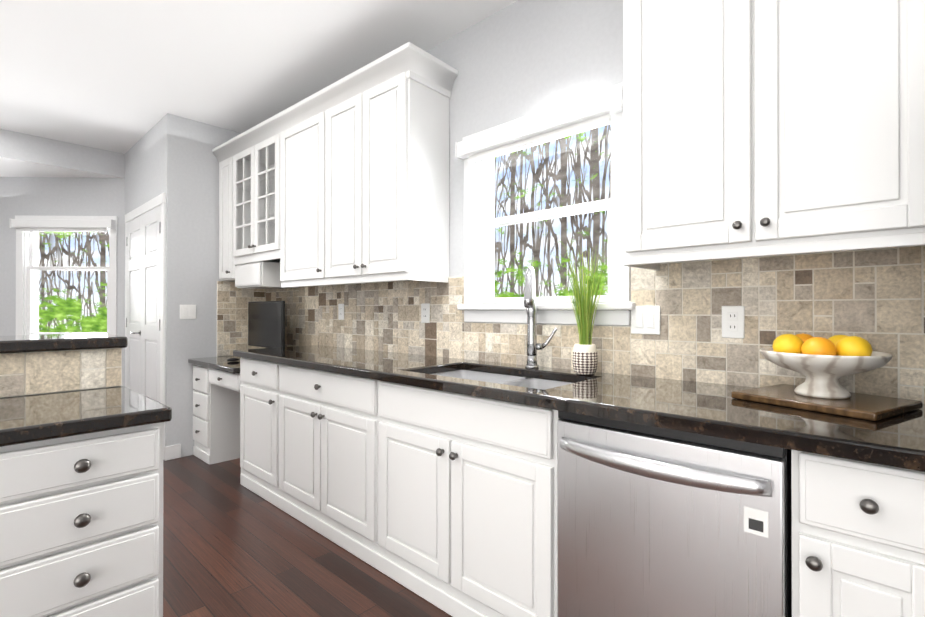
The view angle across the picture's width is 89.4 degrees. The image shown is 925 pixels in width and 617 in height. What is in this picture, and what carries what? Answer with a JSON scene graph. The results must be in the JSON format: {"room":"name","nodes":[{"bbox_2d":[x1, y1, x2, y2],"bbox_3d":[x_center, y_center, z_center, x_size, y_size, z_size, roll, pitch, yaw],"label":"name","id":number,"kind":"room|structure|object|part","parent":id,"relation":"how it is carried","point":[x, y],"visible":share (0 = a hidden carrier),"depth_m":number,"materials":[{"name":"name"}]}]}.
{"room":"kitchen","nodes":[
{"label":"kitchen","id":0,"kind":"room"},
{"bbox_2d":[0,177,124,385],"bbox_3d":[-4.040,-0.170,4.661,1.550,2.740,0.238,0,0,-2],"label":"wall","id":1,"kind":"structure","parent":0,"point":[31,208],"depth_m":4.63,"materials":[{"name":"paint"}]},
{"bbox_2d":[0,129,124,177],"bbox_3d":[-5.928,-1.423,3.631,2.353,0.240,5.800,0,0,43],"label":"wall","id":2,"kind":"structure","parent":0,"point":[24,155],"depth_m":4.34,"materials":[{"name":"white paint"}]},
{"bbox_2d":[124,113,265,460],"bbox_3d":[-2.545,-0.171,4.487,1.424,2.740,1.023,0,0,43],"label":"wall","id":3,"kind":"structure","parent":0,"point":[183,303],"depth_m":3.87,"materials":[{"name":"paint"}]},
{"bbox_3d":[-2.838,0.142,4.109,1.272,2.111,0.073,0,0,43],"label":"closet door trim","id":4,"kind":"part","parent":3,"relation":"part of","materials":[{"name":"white wood"}]},
{"bbox_3d":[-2.815,1.143,4.193,1.424,0.110,0.114,0,0,43],"label":"trim baseboard","id":5,"kind":"part","parent":3,"relation":"part of","materials":[{"name":"white wood"}]},
{"bbox_2d":[0,0,517,153],"bbox_3d":[-2.819,-1.604,1.139,10.300,0.100,6.400,0,0,43],"label":"ceiling","id":6,"kind":"structure","parent":0,"point":[122,76],"depth_m":2.85,"materials":[{"name":"white paint"}]},
{"bbox_2d":[163,455,451,616],"bbox_3d":[-2.819,1.236,1.128,10.300,0.100,6.400,0,0,43],"label":"floor","id":7,"kind":"structure","parent":0,"point":[233,546],"depth_m":2.18,"materials":[{"name":"brown wood"}]},
{"bbox_2d":[0,345,171,616],"bbox_3d":[-1.692,0.660,0.818,0.694,1.050,1.882,0,0,43],"label":"kitchen island","id":8,"kind":"object","parent":7,"relation":"on","point":[81,474],"depth_m":1.19,"materials":[{"name":"white"}]},
{"bbox_2d":[0,333,127,348],"bbox_3d":[-1.972,0.116,1.077,0.395,0.040,1.916,0,0,43],"label":"island countertop","id":9,"kind":"structure","parent":8,"relation":"on","point":[15,341],"depth_m":1.55,"materials":[{"name":"stone"}]},
{"bbox_2d":[190,363,235,464],"bbox_3d":[-1.871,0.821,3.913,0.360,0.751,0.608,0,0,43],"label":"base cabinet","id":10,"kind":"object","parent":7,"relation":"on","point":[214,394],"depth_m":3.64,"materials":[{"name":"white wood"}]},
{"bbox_2d":[188,355,235,374],"bbox_3d":[-1.670,0.425,3.709,0.934,0.038,0.636,0,0,43],"label":"countertop","id":11,"kind":"structure","parent":10,"relation":"on","point":[220,363],"depth_m":3.51,"materials":[{"name":"black stone"}]},
{"bbox_2d":[227,358,239,360],"bbox_3d":[-1.757,0.392,3.588,0.053,0.025,0.096,0,0,43],"label":"mouse","id":12,"kind":"object","parent":11,"relation":"on","point":[233,359],"visible":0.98,"depth_m":3.57,"materials":[{"name":"black plastic"}]},
{"bbox_2d":[248,301,284,347],"bbox_3d":[-1.572,0.173,3.757,0.620,0.464,0.160,0,0,43],"label":"monitor","id":13,"kind":"object","parent":11,"relation":"on","point":[266,324],"visible":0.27,"depth_m":3.71,"materials":[{"name":"black plastic"}]},
{"bbox_2d":[236,359,279,508],"bbox_3d":[-1.078,0.757,3.174,0.652,0.874,0.608,0,0,43],"label":"base cabinet","id":14,"kind":"object","parent":7,"relation":"on","point":[257,383],"depth_m":2.96,"materials":[{"name":"white wood"}]},
{"bbox_2d":[280,363,479,578],"bbox_3d":[-0.540,0.755,2.671,1.118,0.874,0.608,0,0,43],"label":"base cabinet","id":15,"kind":"object","parent":7,"relation":"on","point":[466,487],"depth_m":2.15,"materials":[{"name":"white wood"}]},
{"bbox_2d":[544,411,791,616],"bbox_3d":[0.714,0.751,1.496,0.629,0.874,0.614,0,0,43],"label":"dishwasher","id":16,"kind":"object","parent":7,"relation":"on","point":[639,521],"depth_m":1.25,"materials":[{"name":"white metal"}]},
{"bbox_2d":[233,345,924,474],"bbox_3d":[-0.096,0.312,2.235,3.376,0.072,0.641,0,0,43],"label":"countertop","id":17,"kind":"structure","parent":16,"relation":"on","point":[690,407],"depth_m":1.39,"materials":[{"name":"black stone"}]},
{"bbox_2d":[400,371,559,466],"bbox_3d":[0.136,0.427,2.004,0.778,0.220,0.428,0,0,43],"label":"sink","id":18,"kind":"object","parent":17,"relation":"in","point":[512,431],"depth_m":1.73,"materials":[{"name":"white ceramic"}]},
{"bbox_2d":[520,267,556,366],"bbox_3d":[0.306,0.046,2.076,0.164,0.460,0.260,0,0,43],"label":"faucet","id":19,"kind":"object","parent":17,"relation":"on","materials":[{"name":"silver metal"}]},
{"bbox_2d":[560,244,607,374],"bbox_3d":[0.508,0.001,1.962,0.195,0.546,0.221,0,0,43],"label":"plant","id":20,"kind":"object","parent":17,"relation":"on","point":[584,359],"visible":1,"depth_m":1.94,"materials":[{"name":"green plant"}]},
{"bbox_2d":[731,384,922,420],"bbox_3d":[1.033,0.262,1.345,0.300,0.021,0.350,0,0,-30],"label":"tray","id":21,"kind":"object","parent":17,"relation":"on","point":[866,407],"visible":0.94,"depth_m":1.26,"materials":[{"name":"brown wood"}]},
{"bbox_2d":[760,347,892,398],"bbox_3d":[1.040,0.187,1.353,0.304,0.127,0.304,0,0,43],"label":"bowl","id":22,"kind":"object","parent":21,"relation":"on","point":[823,374],"visible":0.96,"depth_m":1.29,"materials":[{"name":"ceramic"}]},
{"bbox_2d":[772,333,872,355],"bbox_3d":[1.033,0.124,1.349,0.227,0.100,0.205,0,0,43],"label":"fruit","id":23,"kind":"object","parent":22,"relation":"in","point":[835,345],"visible":0.58,"depth_m":1.28,"materials":[{"name":"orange food"}]},
{"bbox_2d":[792,451,924,616],"bbox_3d":[1.048,0.749,1.185,0.285,0.874,0.614,0,0,43],"label":"base cabinet","id":24,"kind":"object","parent":7,"relation":"on","point":[858,529],"depth_m":0.98,"materials":[{"name":"white wood"}]},
{"bbox_2d":[266,0,924,403],"bbox_3d":[0.550,-0.180,2.134,6.340,2.740,0.238,0,0,43],"label":"wall","id":25,"kind":"structure","parent":0,"point":[534,72],"depth_m":2.10,"materials":[{"name":"paint"}]},
{"bbox_2d":[218,152,271,280],"bbox_3d":[-1.835,-0.739,3.968,0.349,1.008,0.338,0,0,43],"label":"upper cabinet","id":26,"kind":"object","parent":25,"relation":"attached to","point":[245,179],"depth_m":3.79,"materials":[{"name":"white wood"}]},
{"bbox_2d":[232,252,285,288],"bbox_3d":[-1.582,-0.285,3.763,0.452,0.238,0.327,0,0,43],"label":"upper cabinet","id":27,"kind":"object","parent":25,"relation":"attached to","point":[253,269],"depth_m":3.58,"materials":[{"name":"white wood"}]},
{"bbox_3d":[-1.474,-0.705,3.648,0.769,1.078,0.374,0,0,43],"label":"glass","id":28,"kind":"part","parent":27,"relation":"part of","materials":[{"name":"white"}]},
{"bbox_2d":[272,104,339,287],"bbox_3d":[-0.953,-0.712,3.230,0.691,1.068,0.384,0,0,43],"label":"upper cabinet","id":29,"kind":"object","parent":25,"relation":"attached to","point":[298,145],"depth_m":3.11,"materials":[{"name":"white wood"}]},
{"bbox_2d":[338,304,343,319],"bbox_3d":[-0.885,0.023,3.410,0.073,0.116,0.009,0,0,43],"label":"outlet","id":30,"kind":"object","parent":25,"relation":"attached to","point":[340,306],"depth_m":3.41,"materials":[{"name":"white plastic"}]},
{"bbox_2d":[324,60,451,283],"bbox_3d":[-0.496,-0.713,2.806,0.821,1.068,0.381,0,0,43],"label":"upper cabinet","id":31,"kind":"object","parent":25,"relation":"attached to","point":[386,136],"depth_m":2.59,"materials":[{"name":"white wood"}]},
{"bbox_3d":[-1.057,-1.269,3.272,2.413,0.137,0.474,0,0,43],"label":"crown","id":32,"kind":"part","parent":31,"relation":"part of","materials":[{"name":"white wood"}]},
{"bbox_2d":[421,303,429,322],"bbox_3d":[-0.222,0.028,2.791,0.073,0.116,0.009,0,0,43],"label":"outlet","id":33,"kind":"object","parent":25,"relation":"attached to","point":[425,307],"depth_m":2.79,"materials":[{"name":"white plastic"}]},
{"bbox_2d":[631,306,659,334],"bbox_3d":[0.740,0.046,1.892,0.119,0.116,0.010,0,0,43],"label":"light switch","id":34,"kind":"object","parent":25,"relation":"attached to","point":[645,320],"depth_m":1.89,"materials":[{"name":"white plastic"}]},
{"bbox_2d":[722,306,744,338],"bbox_3d":[0.970,0.049,1.678,0.073,0.116,0.009,0,0,43],"label":"outlet","id":35,"kind":"object","parent":25,"relation":"attached to","point":[733,317],"depth_m":1.67,"materials":[{"name":"white plastic"}]},
{"bbox_2d":[623,0,924,267],"bbox_3d":[0.985,-0.718,1.460,0.872,1.068,0.327,0,0,43],"label":"upper cabinet","id":36,"kind":"object","parent":25,"relation":"attached to","point":[757,128],"depth_m":1.33,"materials":[{"name":"white wood"}]},
{"label":"outside","id":37,"kind":"structure","parent":0,"visible":0},
{"bbox_2d":[39,231,81,331],"bbox_3d":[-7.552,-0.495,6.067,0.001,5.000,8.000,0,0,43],"label":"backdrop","id":38,"kind":"structure","parent":37,"point":[61,255],"depth_m":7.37,"materials":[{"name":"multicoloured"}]},
{"bbox_2d":[81,230,108,331],"bbox_3d":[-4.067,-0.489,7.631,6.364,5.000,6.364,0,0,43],"label":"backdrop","id":39,"kind":"structure","parent":37,"point":[87,313],"depth_m":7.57,"materials":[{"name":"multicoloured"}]},
{"bbox_2d":[494,124,610,297],"bbox_3d":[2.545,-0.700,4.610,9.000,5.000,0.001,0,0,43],"label":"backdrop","id":40,"kind":"structure","parent":37,"point":[575,230],"depth_m":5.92,"materials":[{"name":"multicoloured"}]}
]}

